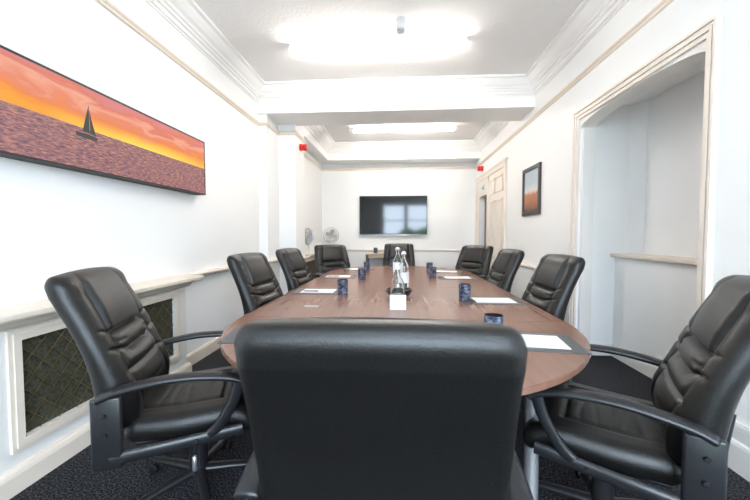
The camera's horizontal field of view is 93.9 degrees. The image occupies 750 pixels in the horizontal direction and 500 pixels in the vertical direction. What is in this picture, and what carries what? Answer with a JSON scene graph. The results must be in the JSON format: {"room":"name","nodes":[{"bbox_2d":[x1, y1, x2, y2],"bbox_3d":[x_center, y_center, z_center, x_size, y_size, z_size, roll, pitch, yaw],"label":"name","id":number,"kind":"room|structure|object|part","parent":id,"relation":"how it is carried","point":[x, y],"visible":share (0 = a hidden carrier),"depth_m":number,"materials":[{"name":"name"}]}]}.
{"room":"conference room","nodes":[
{"label":"conference room","id":0,"kind":"room"},
{"bbox_2d":[0,0,321,432],"bbox_3d":[-1.663,-0.550,3.502,0.600,3.300,10.000,0,2,4],"label":"wall","id":1,"kind":"structure","parent":0,"point":[263,194],"depth_m":2.84,"materials":[{"name":"paint"}]},
{"bbox_2d":[0,45,205,194],"bbox_3d":[-1.790,-0.752,2.371,0.099,0.516,2.145,0,2,4],"label":"picture","id":2,"kind":"object","parent":1,"relation":"attached to","point":[48,117],"visible":1,"depth_m":2.12,"materials":[{"name":"orange fabric"}]},
{"bbox_3d":[-1.792,-0.752,2.371,0.093,0.516,2.145,0,2,4],"label":"frame","id":3,"kind":"part","parent":2,"relation":"part of","materials":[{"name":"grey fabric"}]},
{"bbox_2d":[187,337,220,364],"bbox_3d":[-1.502,0.983,4.862,0.379,0.120,3.420,0,2,9],"label":"baseboard","id":4,"kind":"structure","parent":1,"relation":"attached to","point":[193,357],"depth_m":3.56,"materials":[{"name":"beige paint"}]},
{"bbox_2d":[182,256,309,275],"bbox_3d":[-1.474,0.188,4.836,0.431,0.058,3.405,0,2,9],"label":"trim","id":5,"kind":"structure","parent":1,"relation":"attached to","point":[222,269],"depth_m":3.74,"materials":[{"name":"beige paint"}]},
{"bbox_2d":[299,144,307,150],"bbox_3d":[-1.154,-1.658,5.657,0.114,0.110,0.110,0,2,4],"label":"fire alarm sounder","id":6,"kind":"object","parent":1,"relation":"attached to","point":[303,147],"visible":1,"depth_m":5.62,"materials":[{"name":"red plastic"}]},
{"bbox_2d":[95,0,673,170],"bbox_3d":[0.133,-1.711,3.329,3.800,0.055,10.000,0,2,4],"label":"trim","id":7,"kind":"structure","parent":1,"relation":"attached to","point":[106,4],"depth_m":3.38,"materials":[{"name":"beige paint"}]},
{"bbox_2d":[145,0,628,102],"bbox_3d":[0.012,-2.015,1.548,3.800,0.205,6.460,0,2,4],"label":"trim","id":8,"kind":"structure","parent":1,"relation":"attached to","point":[185,16],"depth_m":4.43,"materials":[{"name":"white paint"}]},
{"bbox_2d":[256,96,534,163],"bbox_3d":[0.354,-2.156,6.535,3.800,0.350,3.540,0,2,4],"label":"ceiling beam","id":9,"kind":"structure","parent":1,"relation":"attached to","point":[511,108],"depth_m":4.94,"materials":[{"name":"paint"}]},
{"bbox_2d":[304,121,509,153],"bbox_3d":[0.548,-2.231,6.584,3.420,0.205,2.510,0,2,4],"label":"trim","id":10,"kind":"structure","parent":1,"relation":"attached to","point":[490,130],"depth_m":7.67,"materials":[{"name":"white paint"}]},
{"bbox_2d":[9,348,749,499],"bbox_3d":[0.535,1.153,3.474,5.800,0.100,10.500,0,2,4],"label":"floor","id":11,"kind":"structure","parent":0,"point":[74,479],"depth_m":1.83,"materials":[{"name":"grey carpet"}]},
{"bbox_2d":[0,275,203,499],"bbox_3d":[-1.757,0.729,1.822,0.247,0.888,2.730,0,2,4],"label":"radiator cover","id":12,"kind":"object","parent":11,"relation":"on","point":[44,375],"visible":0.68,"depth_m":1.86,"materials":[{"name":"white paint"}]},
{"bbox_3d":[-1.703,0.661,2.327,0.022,0.600,1.310,0,2,4],"label":"grille frame","id":13,"kind":"part","parent":12,"relation":"part of","materials":[{"name":"beige paint"}]},
{"bbox_3d":[-1.718,0.349,1.758,0.103,0.063,2.640,0,2,4],"label":"shelf moulding","id":14,"kind":"part","parent":12,"relation":"part of","materials":[{"name":"beige paint"}]},
{"bbox_2d":[22,298,173,432],"bbox_3d":[-1.733,0.661,2.329,0.021,0.493,1.203,0,2,4],"label":"grille","id":15,"kind":"object","parent":12,"relation":"attached to","point":[57,380],"depth_m":1.94,"materials":[{"name":"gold metal"}]},
{"bbox_2d":[0,275,203,323],"bbox_3d":[-1.757,0.300,1.804,0.246,0.030,2.730,0,2,4],"label":"shelf","id":16,"kind":"object","parent":12,"relation":"attached to","point":[29,310],"depth_m":1.83,"materials":[{"name":"beige paint"}]},
{"bbox_2d":[44,266,249,499],"bbox_3d":[-0.956,0.629,1.698,0.810,1.096,0.710,-1,3,-17],"label":"office chair","id":17,"kind":"object","parent":11,"relation":"on","point":[126,359],"visible":0.91,"depth_m":1.46,"materials":[{"name":"black leather"}]},
{"bbox_3d":[-1.191,0.405,1.618,0.319,0.642,0.576,-1,3,-17],"label":"backrest","id":18,"kind":"part","parent":17,"relation":"part of","materials":[{"name":"black leather"}]},
{"bbox_3d":[-0.981,1.097,1.612,0.056,0.053,0.277,2,3,39],"label":"leg","id":19,"kind":"part","parent":17,"relation":"part of","materials":[{"name":"black plastic"}]},
{"bbox_3d":[-0.809,0.671,1.413,0.570,0.348,0.076,-1,3,-17],"label":"armrest","id":20,"kind":"part","parent":17,"relation":"part of","materials":[{"name":"black plastic"}]},
{"bbox_3d":[-1.034,1.089,1.798,0.277,0.053,0.056,1,3,19],"label":"leg","id":21,"kind":"part","parent":17,"relation":"part of","materials":[{"name":"black plastic"}]},
{"bbox_3d":[-0.852,0.730,1.734,0.518,0.142,0.556,-1,3,-17],"label":"seat","id":22,"kind":"part","parent":17,"relation":"part of","materials":[{"name":"black leather"}]},
{"bbox_3d":[-0.991,0.645,2.020,0.570,0.348,0.076,-1,3,-17],"label":"armrest","id":23,"kind":"part","parent":17,"relation":"part of","materials":[{"name":"black plastic"}]},
{"bbox_3d":[-0.784,1.097,1.603,0.056,0.053,0.277,-2,3,-33],"label":"leg","id":24,"kind":"part","parent":17,"relation":"part of","materials":[{"name":"black plastic"}]},
{"bbox_3d":[-0.872,1.084,1.909,0.056,0.053,0.277,0,2,1],"label":"leg","id":25,"kind":"part","parent":17,"relation":"part of","materials":[{"name":"black plastic"}]},
{"bbox_3d":[-0.716,1.089,1.790,0.277,0.053,0.056,-1,3,-17],"label":"leg","id":26,"kind":"part","parent":17,"relation":"part of","materials":[{"name":"black plastic"}]},
{"bbox_2d":[227,252,282,316],"bbox_3d":[-0.745,0.575,2.954,0.810,1.096,0.710,0,2,10],"label":"office chair","id":27,"kind":"object","parent":11,"relation":"on","point":[257,284],"visible":0.4,"depth_m":2.83,"materials":[{"name":"black leather"}]},
{"bbox_2d":[275,248,312,293],"bbox_3d":[-0.678,0.527,4.072,0.810,1.096,0.710,0,2,11],"label":"office chair","id":28,"kind":"object","parent":11,"relation":"on","point":[294,267],"visible":0.34,"depth_m":3.95,"materials":[{"name":"black leather"}]},
{"bbox_2d":[305,252,315,277],"bbox_3d":[-1.250,0.484,7.556,0.194,0.888,1.950,0,2,4],"label":"radiator cover","id":29,"kind":"object","parent":11,"relation":"on","point":[310,262],"visible":0.16,"depth_m":7.14,"materials":[{"name":"white paint"}]},
{"bbox_2d":[305,228,313,253],"bbox_3d":[-1.310,-0.183,6.856,0.208,0.502,0.344,0,2,11],"label":"desk fan","id":30,"kind":"object","parent":29,"relation":"on","point":[307,236],"visible":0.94,"depth_m":6.83,"materials":[{"name":"white plastic"}]},
{"bbox_2d":[323,227,338,243],"bbox_3d":[-1.040,-0.264,8.284,0.372,0.542,0.225,0,2,-10],"label":"desk fan","id":31,"kind":"object","parent":29,"relation":"on","point":[330,235],"visible":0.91,"depth_m":8.24,"materials":[{"name":"white plastic"}]},
{"bbox_2d":[312,244,350,279],"bbox_3d":[-0.568,0.472,5.369,0.710,1.096,0.810,-1,3,-26],"label":"office chair","id":32,"kind":"object","parent":11,"relation":"on","point":[329,257],"visible":0.3,"depth_m":5.53,"materials":[{"name":"black leather"}]},
{"bbox_3d":[-0.826,0.510,5.177,0.076,0.348,0.570,-1,3,-26],"label":"armrest","id":33,"kind":"part","parent":32,"relation":"part of","materials":[{"name":"black plastic"}]},
{"bbox_2d":[366,253,383,261],"bbox_3d":[0.257,0.487,8.160,0.920,0.830,0.400,0,2,4],"label":"console table","id":34,"kind":"object","parent":11,"relation":"on","point":[368,255],"visible":0.32,"depth_m":7.98,"materials":[{"name":"brown wood"}]},
{"bbox_2d":[234,317,533,499],"bbox_3d":[0.028,0.658,1.016,0.710,1.096,0.810,0,2,4],"label":"office chair","id":35,"kind":"object","parent":11,"relation":"on","point":[338,408],"visible":1,"depth_m":0.66,"materials":[{"name":"black leather"}]},
{"bbox_3d":[-0.285,0.685,1.097,0.076,0.348,0.570,0,2,4],"label":"armrest","id":36,"kind":"part","parent":35,"relation":"part of","materials":[{"name":"black plastic"}]},
{"bbox_3d":[0.348,0.687,1.054,0.076,0.348,0.570,0,2,4],"label":"armrest","id":37,"kind":"part","parent":35,"relation":"part of","materials":[{"name":"black plastic"}]},
{"bbox_2d":[383,243,414,265],"bbox_3d":[0.417,0.440,6.114,0.710,1.096,0.810,0,2,4],"label":"office chair","id":38,"kind":"object","parent":11,"relation":"on","point":[389,249],"visible":0.23,"depth_m":6.33,"materials":[{"name":"black leather"}]},
{"bbox_2d":[220,266,590,499],"bbox_3d":[0.238,0.732,3.506,1.980,0.738,4.782,0,2,4],"label":"conference table","id":39,"kind":"object","parent":11,"relation":"on","point":[436,298],"visible":0.41,"depth_m":2.39,"materials":[{"name":"brown wood"}]},
{"bbox_2d":[217,327,240,343],"bbox_3d":[-0.543,0.435,1.822,0.430,0.004,0.300,0,2,-4],"label":"desk pad","id":40,"kind":"object","parent":39,"relation":"on","point":[230,337],"visible":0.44,"depth_m":1.73,"materials":[{"name":"grey leather"}]},
{"bbox_2d":[291,288,337,293],"bbox_3d":[-0.513,0.376,3.202,0.430,0.004,0.300,0,2,4],"label":"desk pad","id":41,"kind":"object","parent":39,"relation":"on","point":[298,291],"visible":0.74,"depth_m":3.11,"materials":[{"name":"grey leather"}]},
{"bbox_2d":[300,289,336,292],"bbox_3d":[-0.513,0.373,3.201,0.298,0.001,0.210,0,2,4],"label":"notepaper","id":42,"kind":"object","parent":41,"relation":"on","point":[318,290],"visible":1,"depth_m":3.16,"materials":[{"name":"white paper"}]},
{"bbox_2d":[319,275,356,277],"bbox_3d":[-0.455,0.328,4.339,0.430,0.004,0.300,0,2,4],"label":"desk pad","id":43,"kind":"object","parent":39,"relation":"on","point":[322,276],"visible":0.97,"depth_m":4.21,"materials":[{"name":"grey leather"}]},
{"bbox_2d":[326,275,350,276],"bbox_3d":[-0.455,0.325,4.339,0.298,0.001,0.210,0,2,4],"label":"notepaper","id":44,"kind":"object","parent":43,"relation":"on","point":[327,275],"visible":1,"depth_m":4.36,"materials":[{"name":"white paper"}]},
{"bbox_2d":[337,279,347,294],"bbox_3d":[-0.282,0.321,3.063,0.093,0.127,0.093,0,2,4],"label":"cup","id":45,"kind":"object","parent":39,"relation":"on","point":[342,283],"visible":1,"depth_m":3.02,"materials":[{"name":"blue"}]},
{"bbox_2d":[358,268,365,279],"bbox_3d":[-0.152,0.277,4.085,0.093,0.127,0.093,1,3,19],"label":"cup","id":46,"kind":"object","parent":39,"relation":"on","point":[361,271],"visible":1,"depth_m":4.05,"materials":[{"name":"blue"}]},
{"bbox_2d":[364,262,369,270],"bbox_3d":[-0.117,0.236,5.034,0.093,0.127,0.093,2,3,35],"label":"cup","id":47,"kind":"object","parent":39,"relation":"on","point":[366,264],"visible":0.84,"depth_m":4.99,"materials":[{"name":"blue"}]},
{"bbox_2d":[390,265,404,294],"bbox_3d":[0.163,0.258,2.538,0.106,0.298,0.106,0,2,4],"label":"glass bottle","id":48,"kind":"object","parent":39,"relation":"on","point":[397,286],"visible":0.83,"depth_m":2.50,"materials":[{"name":"white"}]},
{"bbox_2d":[393,247,401,277],"bbox_3d":[0.255,0.155,3.952,0.108,0.382,0.109,0,2,4],"label":"glass bottle","id":49,"kind":"object","parent":39,"relation":"on","point":[397,259],"visible":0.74,"depth_m":3.92,"materials":[{"name":"white"}]},
{"bbox_2d":[390,295,405,309],"bbox_3d":[0.159,0.361,2.426,0.112,0.101,0.038,0,2,4],"label":"tent card","id":50,"kind":"object","parent":39,"relation":"on","point":[397,302],"visible":1,"depth_m":2.42,"materials":[{"name":"white paper"}]},
{"bbox_2d":[385,287,412,296],"bbox_3d":[0.198,0.356,2.911,0.230,0.068,0.230,0,2,4],"label":"serving bowl","id":51,"kind":"object","parent":39,"relation":"on","point":[408,290],"visible":0.44,"depth_m":2.87,"materials":[{"name":"black plastic"}]},
{"bbox_2d":[399,251,408,286],"bbox_3d":[0.269,0.192,3.280,0.100,0.367,0.101,0,2,4],"label":"glass bottle","id":52,"kind":"object","parent":39,"relation":"on","point":[404,271],"visible":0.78,"depth_m":3.24,"materials":[{"name":"white"}]},
{"bbox_2d":[426,262,432,271],"bbox_3d":[0.768,0.241,4.924,0.093,0.127,0.093,-1,3,-24],"label":"cup","id":53,"kind":"object","parent":39,"relation":"on","point":[428,264],"visible":0.72,"depth_m":4.89,"materials":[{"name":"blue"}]},
{"bbox_2d":[429,267,436,277],"bbox_3d":[0.702,0.270,4.257,0.093,0.127,0.093,0,2,-8],"label":"cup","id":54,"kind":"object","parent":39,"relation":"on","point":[432,270],"visible":1,"depth_m":4.22,"materials":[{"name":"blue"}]},
{"bbox_2d":[436,270,461,272],"bbox_3d":[0.997,0.303,4.911,0.430,0.004,0.300,1,3,12],"label":"desk pad","id":55,"kind":"object","parent":39,"relation":"on","point":[441,270],"visible":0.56,"depth_m":4.78,"materials":[{"name":"grey leather"}]},
{"bbox_2d":[439,276,477,279],"bbox_3d":[0.989,0.333,4.210,0.430,0.004,0.300,0,2,4],"label":"desk pad","id":56,"kind":"object","parent":39,"relation":"on","point":[443,277],"visible":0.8,"depth_m":4.12,"materials":[{"name":"grey leather"}]},
{"bbox_2d":[444,276,470,278],"bbox_3d":[0.989,0.330,4.210,0.298,0.001,0.210,0,2,4],"label":"notepaper","id":57,"kind":"object","parent":56,"relation":"on","point":[447,277],"visible":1,"depth_m":4.20,"materials":[{"name":"white paper"}]},
{"bbox_2d":[459,283,470,300],"bbox_3d":[0.710,0.333,2.775,0.093,0.127,0.093,0,2,7],"label":"cup","id":58,"kind":"object","parent":39,"relation":"on","point":[464,288],"visible":0.97,"depth_m":2.74,"materials":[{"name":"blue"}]},
{"bbox_2d":[484,313,503,324],"bbox_3d":[0.577,0.379,1.702,0.093,0.127,0.093,1,3,23],"label":"cup","id":59,"kind":"object","parent":39,"relation":"on","point":[496,318],"visible":0.45,"depth_m":1.67,"materials":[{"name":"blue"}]},
{"bbox_2d":[466,297,528,304],"bbox_3d":[0.928,0.396,2.742,0.430,0.004,0.300,0,2,4],"label":"desk pad","id":60,"kind":"object","parent":39,"relation":"on","point":[519,302],"visible":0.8,"depth_m":2.65,"materials":[{"name":"grey leather"}]},
{"bbox_2d":[471,297,516,302],"bbox_3d":[0.928,0.393,2.742,0.298,0.001,0.210,0,2,4],"label":"notepaper","id":61,"kind":"object","parent":60,"relation":"on","point":[478,300],"visible":1,"depth_m":2.72,"materials":[{"name":"white paper"}]},
{"bbox_3d":[0.678,0.832,1.514,0.110,0.708,0.110,0,2,4],"label":"leg","id":62,"kind":"part","parent":39,"relation":"part of","materials":[{"name":"silver metal"}]},
{"bbox_2d":[520,332,591,354],"bbox_3d":[0.751,0.441,1.693,0.430,0.004,0.300,0,2,11],"label":"desk pad","id":63,"kind":"object","parent":39,"relation":"on","point":[576,348],"visible":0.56,"depth_m":1.58,"materials":[{"name":"grey leather"}]},
{"bbox_2d":[521,334,571,349],"bbox_3d":[0.751,0.438,1.693,0.298,0.001,0.210,0,2,11],"label":"notepaper","id":64,"kind":"object","parent":63,"relation":"on","point":[538,341],"visible":0.64,"depth_m":1.66,"materials":[{"name":"white paper"}]},
{"bbox_2d":[455,245,493,279],"bbox_3d":[1.281,0.483,5.107,0.810,1.096,0.710,-2,3,-39],"label":"office chair","id":65,"kind":"object","parent":11,"relation":"on","point":[475,259],"visible":0.3,"depth_m":5.17,"materials":[{"name":"black leather"}]},
{"bbox_2d":[485,249,524,292],"bbox_3d":[1.148,0.536,3.864,0.810,1.096,0.710,0,2,-1],"label":"office chair","id":66,"kind":"object","parent":11,"relation":"on","point":[503,270],"visible":0.33,"depth_m":3.69,"materials":[{"name":"black leather"}]},
{"bbox_2d":[521,254,585,320],"bbox_3d":[1.113,0.583,2.763,0.810,1.096,0.710,0,2,0],"label":"office chair","id":67,"kind":"object","parent":11,"relation":"on","point":[550,288],"visible":0.32,"depth_m":2.59,"materials":[{"name":"black leather"}]},
{"bbox_2d":[523,275,749,499],"bbox_3d":[1.052,0.639,1.449,0.810,1.096,0.710,2,3,33],"label":"office chair","id":68,"kind":"object","parent":11,"relation":"on","point":[683,436],"visible":0.91,"depth_m":1.24,"materials":[{"name":"black leather"}]},
{"bbox_3d":[0.843,1.097,1.607,0.277,0.053,0.056,2,3,33],"label":"leg","id":69,"kind":"part","parent":68,"relation":"part of","materials":[{"name":"black plastic"}]},
{"bbox_3d":[1.031,1.094,1.675,0.056,0.053,0.277,1,3,17],"label":"leg","id":70,"kind":"part","parent":68,"relation":"part of","materials":[{"name":"black plastic"}]},
{"bbox_3d":[0.962,0.739,1.513,0.518,0.142,0.556,2,3,33],"label":"seat","id":71,"kind":"part","parent":68,"relation":"part of","materials":[{"name":"black leather"}]},
{"bbox_3d":[1.178,0.657,1.747,0.570,0.348,0.076,2,3,33],"label":"armrest","id":72,"kind":"part","parent":68,"relation":"part of","materials":[{"name":"black plastic"}]},
{"bbox_3d":[0.829,0.680,1.218,0.570,0.348,0.076,2,3,33],"label":"armrest","id":73,"kind":"part","parent":68,"relation":"part of","materials":[{"name":"black plastic"}]},
{"bbox_3d":[1.150,1.101,1.522,0.277,0.053,0.056,0,2,-3],"label":"leg","id":74,"kind":"part","parent":68,"relation":"part of","materials":[{"name":"black plastic"}]},
{"bbox_3d":[1.258,0.418,1.304,0.319,0.642,0.576,2,3,33],"label":"backrest","id":75,"kind":"part","parent":68,"relation":"part of","materials":[{"name":"black leather"}]},
{"bbox_2d":[193,0,582,141],"bbox_3d":[0.133,-2.253,3.306,4.400,0.120,10.400,0,2,4],"label":"ceiling","id":76,"kind":"structure","parent":0,"point":[503,36],"depth_m":3.62,"materials":[{"name":"paint"}]},
{"bbox_2d":[289,37,466,53],"bbox_3d":[0.021,-2.170,3.718,1.880,0.082,0.068,0,2,4],"label":"fluorescent light","id":77,"kind":"object","parent":76,"relation":"attached to","point":[459,41],"visible":1,"depth_m":3.69,"materials":[{"name":"white plastic"}]},
{"bbox_2d":[291,41,464,52],"bbox_3d":[0.021,-2.159,3.719,1.840,0.052,0.060,0,2,4],"label":"diffuser","id":78,"kind":"object","parent":77,"relation":"attached to","point":[354,45],"depth_m":3.70,"materials":[{"name":"white plastic"}]},
{"bbox_2d":[395,16,405,34],"bbox_3d":[0.245,-2.127,3.333,0.104,0.132,0.104,0,2,4],"label":"smoke detector","id":79,"kind":"object","parent":76,"relation":"attached to","point":[400,21],"visible":1,"depth_m":3.30,"materials":[{"name":"white plastic"}]},
{"bbox_2d":[353,126,454,132],"bbox_3d":[0.544,-2.296,6.667,1.940,0.082,0.068,0,2,4],"label":"fluorescent light","id":80,"kind":"object","parent":76,"relation":"attached to","point":[424,128],"visible":1,"depth_m":6.64,"materials":[{"name":"white plastic"}]},
{"bbox_2d":[354,128,453,131],"bbox_3d":[0.544,-2.285,6.667,1.900,0.052,0.060,0,2,4],"label":"diffuser","id":81,"kind":"object","parent":80,"relation":"attached to","point":[355,129],"depth_m":6.66,"materials":[{"name":"white plastic"}]},
{"bbox_2d":[322,162,475,268],"bbox_3d":[0.480,-0.761,8.437,4.200,3.300,0.150,0,2,4],"label":"wall","id":82,"kind":"structure","parent":0,"point":[450,193],"depth_m":8.33,"materials":[{"name":"paint"}]},
{"bbox_2d":[360,196,426,234],"bbox_3d":[0.432,-0.814,8.319,1.600,0.934,0.085,0,2,4],"label":"television","id":83,"kind":"object","parent":82,"relation":"attached to","point":[379,215],"visible":1,"depth_m":8.29,"materials":[{"name":"black"}]},
{"bbox_2d":[347,249,460,250],"bbox_3d":[0.620,0.011,8.320,3.500,0.043,0.130,0,2,4],"label":"trim","id":84,"kind":"structure","parent":82,"relation":"attached to","point":[347,249],"depth_m":8.39,"materials":[{"name":"beige paint"}]},
{"bbox_2d":[591,105,630,343],"bbox_3d":[2.540,-0.216,3.639,0.670,2.620,0.100,0,2,4],"label":"wall","id":85,"kind":"structure","parent":0,"point":[613,132],"depth_m":3.59,"materials":[{"name":"paint"}]},
{"bbox_2d":[476,0,749,427],"bbox_3d":[2.108,-0.539,3.243,0.160,3.300,10.000,0,2,4],"label":"wall","id":86,"kind":"structure","parent":0,"point":[547,139],"depth_m":2.82,"materials":[{"name":"paint"}]},
{"bbox_2d":[477,166,483,170],"bbox_3d":[2.269,-1.754,7.545,0.114,0.110,0.110,0,2,4],"label":"fire alarm sounder","id":87,"kind":"object","parent":86,"relation":"attached to","point":[479,168],"visible":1,"depth_m":7.50,"materials":[{"name":"red plastic"}]},
{"bbox_2d":[484,197,486,244],"bbox_3d":[2.412,-0.112,7.474,0.089,2.075,0.700,0,2,4],"label":"door","id":88,"kind":"structure","parent":86,"relation":"in","point":[485,197],"depth_m":7.71,"materials":[{"name":"grey paint"}]},
{"bbox_2d":[475,157,507,248],"bbox_3d":[2.262,-0.317,7.000,0.045,2.535,2.310,0,2,4],"label":"trim","id":89,"kind":"structure","parent":86,"relation":"attached to","point":[484,178],"depth_m":7.03,"materials":[{"name":"beige paint"}]},
{"bbox_2d":[488,167,503,268],"bbox_3d":[2.236,-0.240,6.498,0.028,2.415,1.060,0,2,4],"label":"door","id":90,"kind":"structure","parent":86,"relation":"in","point":[496,180],"depth_m":6.45,"materials":[{"name":"beige paint"}]},
{"bbox_2d":[520,264,536,269],"bbox_3d":[2.117,0.237,4.796,0.030,0.043,2.230,0,2,4],"label":"trim","id":91,"kind":"structure","parent":86,"relation":"attached to","point":[521,265],"depth_m":4.80,"materials":[{"name":"beige paint"}]},
{"bbox_2d":[522,162,541,215],"bbox_3d":[2.116,-0.801,4.747,0.029,0.655,0.620,0,2,4],"label":"framed picture","id":92,"kind":"object","parent":86,"relation":"attached to","point":[531,176],"visible":1,"depth_m":4.71,"materials":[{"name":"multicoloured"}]},
{"bbox_2d":[524,167,537,211],"bbox_3d":[2.123,-0.801,4.746,0.006,0.565,0.530,0,2,4],"label":"print","id":93,"kind":"object","parent":92,"relation":"attached to","point":[530,174],"depth_m":4.74},
{"bbox_2d":[577,40,705,343],"bbox_3d":[2.074,-0.070,2.809,0.146,2.400,1.450,0,2,4],"label":"trim","id":94,"kind":"structure","parent":86,"relation":"attached to","point":[589,123],"depth_m":3.47,"materials":[{"name":"white paint"}]},
{"bbox_2d":[568,13,722,326],"bbox_3d":[1.980,-0.113,2.814,0.034,2.485,1.620,0,2,4],"label":"trim","id":95,"kind":"structure","parent":86,"relation":"attached to","point":[710,31],"depth_m":2.05,"materials":[{"name":"beige paint"}]},
{"bbox_2d":[728,421,749,481],"bbox_3d":[1.801,1.113,0.185,0.026,0.260,3.720,0,2,4],"label":"baseboard","id":96,"kind":"structure","parent":86,"relation":"attached to","point":[739,448],"depth_m":1.82,"materials":[{"name":"white paint"}]},
{"bbox_2d":[612,70,704,366],"bbox_3d":[2.613,-0.177,2.728,0.400,2.620,1.710,0,2,4],"label":"wall","id":97,"kind":"structure","parent":0,"point":[654,301],"depth_m":3.14,"materials":[{"name":"paint"}]},
{"bbox_2d":[591,343,657,378],"bbox_3d":[2.284,1.071,2.804,0.260,0.120,1.710,0,2,4],"label":"baseboard","id":98,"kind":"structure","parent":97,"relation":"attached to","point":[647,369],"depth_m":3.27,"materials":[{"name":"white paint"}]},
{"bbox_2d":[610,253,696,264],"bbox_3d":[2.488,0.085,2.747,0.250,0.035,1.710,0,2,4],"label":"trim","id":99,"kind":"structure","parent":97,"relation":"attached to","point":[663,258],"depth_m":3.00,"materials":[{"name":"beige paint"}]},
{"bbox_2d":[623,60,704,104],"bbox_3d":[2.384,-1.456,2.689,0.460,0.060,1.710,0,2,4],"label":"ceiling","id":100,"kind":"structure","parent":0,"point":[691,71],"depth_m":3.03,"materials":[{"name":"paint"}]}
]}

